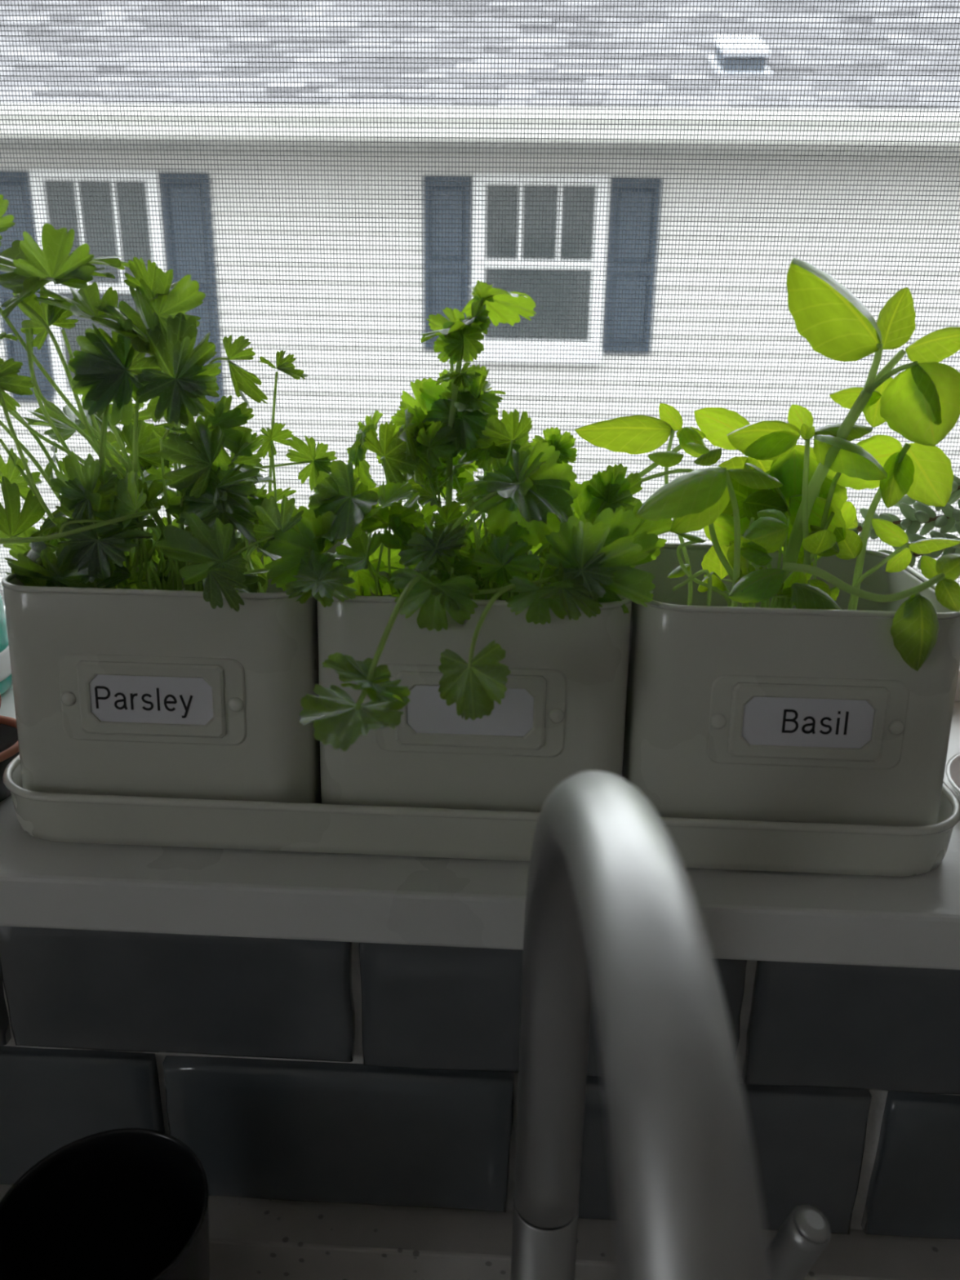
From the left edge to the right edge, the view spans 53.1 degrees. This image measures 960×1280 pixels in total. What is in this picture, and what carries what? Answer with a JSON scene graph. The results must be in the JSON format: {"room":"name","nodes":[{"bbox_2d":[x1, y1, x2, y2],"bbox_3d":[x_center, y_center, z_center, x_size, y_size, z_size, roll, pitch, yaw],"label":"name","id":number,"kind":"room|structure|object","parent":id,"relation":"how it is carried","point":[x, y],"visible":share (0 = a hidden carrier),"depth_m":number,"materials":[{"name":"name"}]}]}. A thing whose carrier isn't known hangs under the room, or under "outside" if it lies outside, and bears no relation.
{"room":"kitchen","nodes":[
{"label":"kitchen","id":0,"kind":"room"},
{"bbox_2d":[0,925,959,1239],"bbox_3d":[0.024,0.001,0.543,3.400,2.450,0.291,2,19,3],"label":"wall","id":1,"kind":"structure","parent":0,"point":[300,1070],"depth_m":0.46,"materials":[{"name":"tile"}]},
{"bbox_2d":[0,0,959,701],"bbox_3d":[0.038,-0.534,0.486,1.120,1.178,0.055,2,19,3],"label":"window","id":2,"kind":"structure","parent":1,"relation":"in","point":[957,689],"depth_m":0.58,"materials":[{"name":"clear glass"}]},
{"bbox_2d":[0,684,959,969],"bbox_3d":[0.022,0.079,0.552,1.240,0.027,0.283,2,19,3],"label":"window sill","id":3,"kind":"structure","parent":1,"relation":"attached to","point":[865,920],"depth_m":0.42,"materials":[{"name":"white paint"}]},
{"bbox_2d":[0,592,12,694],"bbox_3d":[-0.345,-0.019,0.605,0.084,0.114,0.084,2,19,3],"label":"bottle","id":4,"kind":"object","parent":3,"relation":"on","point":[6,678],"visible":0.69,"depth_m":0.62,"materials":[{"name":"teal plastic"}]},
{"bbox_2d":[0,694,19,801],"bbox_3d":[-0.267,0.051,0.486,0.071,0.060,0.071,2,19,3],"label":"pot","id":5,"kind":"object","parent":3,"relation":"on","point":[9,745],"visible":0.45,"depth_m":0.50,"materials":[{"name":"orange ceramic"}]},
{"bbox_2d":[2,754,959,876],"bbox_3d":[-0.001,0.066,0.504,0.454,0.028,0.151,2,19,3],"label":"tray","id":6,"kind":"object","parent":3,"relation":"on","point":[301,827],"visible":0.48,"depth_m":0.43,"materials":[{"name":"beige metal"}]},
{"bbox_2d":[1,528,347,803],"bbox_3d":[-0.146,0.016,0.496,0.144,0.118,0.132,2,19,3],"label":"herb pot","id":7,"kind":"object","parent":6,"relation":"on","point":[117,691],"visible":0.76,"depth_m":0.43,"materials":[{"name":"beige metal"}]},
{"bbox_3d":[-0.146,-0.005,0.491,0.136,0.004,0.118,2,19,3],"label":"potting soil","id":8,"kind":"object","parent":7,"relation":"in","visible":0},
{"bbox_2d":[0,194,349,611],"bbox_3d":[-0.165,-0.098,0.457,0.226,0.206,0.120,7,20,16],"label":"plant","id":9,"kind":"object","parent":8,"relation":"in","point":[107,501],"visible":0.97,"depth_m":0.43,"materials":[{"name":"green plant"}]},
{"bbox_2d":[317,536,631,812],"bbox_3d":[-0.002,0.020,0.489,0.144,0.118,0.132,2,19,3],"label":"herb pot","id":10,"kind":"object","parent":6,"relation":"on","point":[561,715],"visible":0.55,"depth_m":0.43,"materials":[{"name":"beige metal"}]},
{"bbox_2d":[622,542,959,826],"bbox_3d":[0.144,0.025,0.483,0.145,0.118,0.132,2,19,3],"label":"herb pot","id":11,"kind":"object","parent":6,"relation":"on","point":[757,713],"visible":0.77,"depth_m":0.42,"materials":[{"name":"beige metal"}]},
{"bbox_3d":[0.144,0.004,0.478,0.138,0.004,0.118,2,19,3],"label":"potting soil","id":12,"kind":"object","parent":11,"relation":"in","visible":0},
{"bbox_2d":[574,257,959,671],"bbox_3d":[0.132,-0.075,0.439,0.177,0.183,0.116,2,19,3],"label":"basil plant","id":13,"kind":"object","parent":12,"relation":"in","point":[787,497],"visible":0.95,"depth_m":0.43,"materials":[{"name":"green plant"}]},
{"bbox_2d":[848,475,959,568],"bbox_3d":[0.310,-0.025,0.563,0.225,0.172,0.108,2,19,3],"label":"succulent","id":14,"kind":"object","parent":3,"relation":"on","point":[921,513],"visible":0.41,"depth_m":0.54,"materials":[{"name":"green plant"}]},
{"bbox_2d":[945,752,959,795],"bbox_3d":[0.299,0.056,0.488,0.107,0.066,0.107,2,19,3],"label":"striped pot","id":15,"kind":"object","parent":3,"relation":"on","point":[952,770],"visible":1,"depth_m":0.52,"materials":[{"name":"white ceramic"}]},
{"bbox_2d":[0,1184,959,1279],"bbox_3d":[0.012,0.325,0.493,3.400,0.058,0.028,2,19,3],"label":"countertop","id":16,"kind":"structure","parent":1,"relation":"attached to","point":[250,1238],"depth_m":0.48,"materials":[{"name":"stone"}]},
{"bbox_3d":[-0.073,1.659,-0.461,3.400,0.050,3.260,2,19,3],"label":"floor","id":17,"kind":"structure","parent":0,"visible":0},
{"bbox_3d":[-0.011,0.846,0.346,3.400,0.775,0.584,2,19,3],"label":"base cabinet","id":18,"kind":"object","parent":17,"relation":"on","visible":0},
{"bbox_3d":[-0.005,0.467,0.205,3.400,0.034,0.609,2,19,3],"label":"countertop","id":19,"kind":"structure","parent":18,"relation":"on","visible":0},
{"bbox_2d":[0,1128,209,1279],"bbox_3d":[-0.154,0.299,0.410,0.085,0.147,0.085,2,19,3],"label":"tumbler","id":20,"kind":"object","parent":19,"relation":"on","point":[125,1203],"visible":1,"depth_m":0.43,"materials":[{"name":"black ceramic"}]},
{"bbox_2d":[511,770,831,1279],"bbox_3d":[0.061,0.221,0.289,0.130,0.380,0.242,2,19,3],"label":"kitchen faucet","id":21,"kind":"object","parent":19,"relation":"on","point":[613,917],"visible":1,"depth_m":0.20,"materials":[{"name":"silver metal"}]},
{"bbox_2d":[511,1197,578,1279],"bbox_3d":[0.026,0.300,0.417,0.054,0.148,0.054,2,19,3],"label":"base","id":22,"kind":"object","parent":21,"relation":"on","point":[544,1242],"depth_m":0.39,"materials":[{"name":"silver metal"}]},
{"bbox_3d":[-0.001,-0.001,0.485,0.137,0.004,0.118,2,19,3],"label":"potting soil","id":23,"kind":"object","parent":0,"visible":0},
{"bbox_2d":[285,280,672,751],"bbox_3d":[0.003,-0.065,0.418,0.172,0.173,0.209,2,19,3],"label":"plant","id":24,"kind":"object","parent":23,"relation":"in","point":[587,540],"visible":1,"depth_m":0.42,"materials":[{"name":"green plant"}]},
{"label":"outside","id":25,"kind":"structure","parent":0,"visible":0},
{"bbox_3d":[0.404,-0.682,8.552,28.000,0.060,15.340,2,19,3],"label":"ground","id":26,"kind":"structure","parent":25,"visible":0},
{"bbox_2d":[0,0,959,590],"bbox_3d":[-0.005,-3.695,8.511,21.000,5.662,5.935,2,19,3],"label":"house","id":27,"kind":"structure","parent":26,"relation":"on","point":[321,2],"depth_m":6.39,"materials":[{"name":"plastic"}]},
{"bbox_2d":[714,35,770,55],"bbox_3d":[1.707,-3.882,6.279,0.289,0.218,0.460,2,19,3],"label":"roof vent","id":28,"kind":"object","parent":27,"relation":"attached to","point":[717,40],"depth_m":6.22,"materials":[{"name":"silver metal"}]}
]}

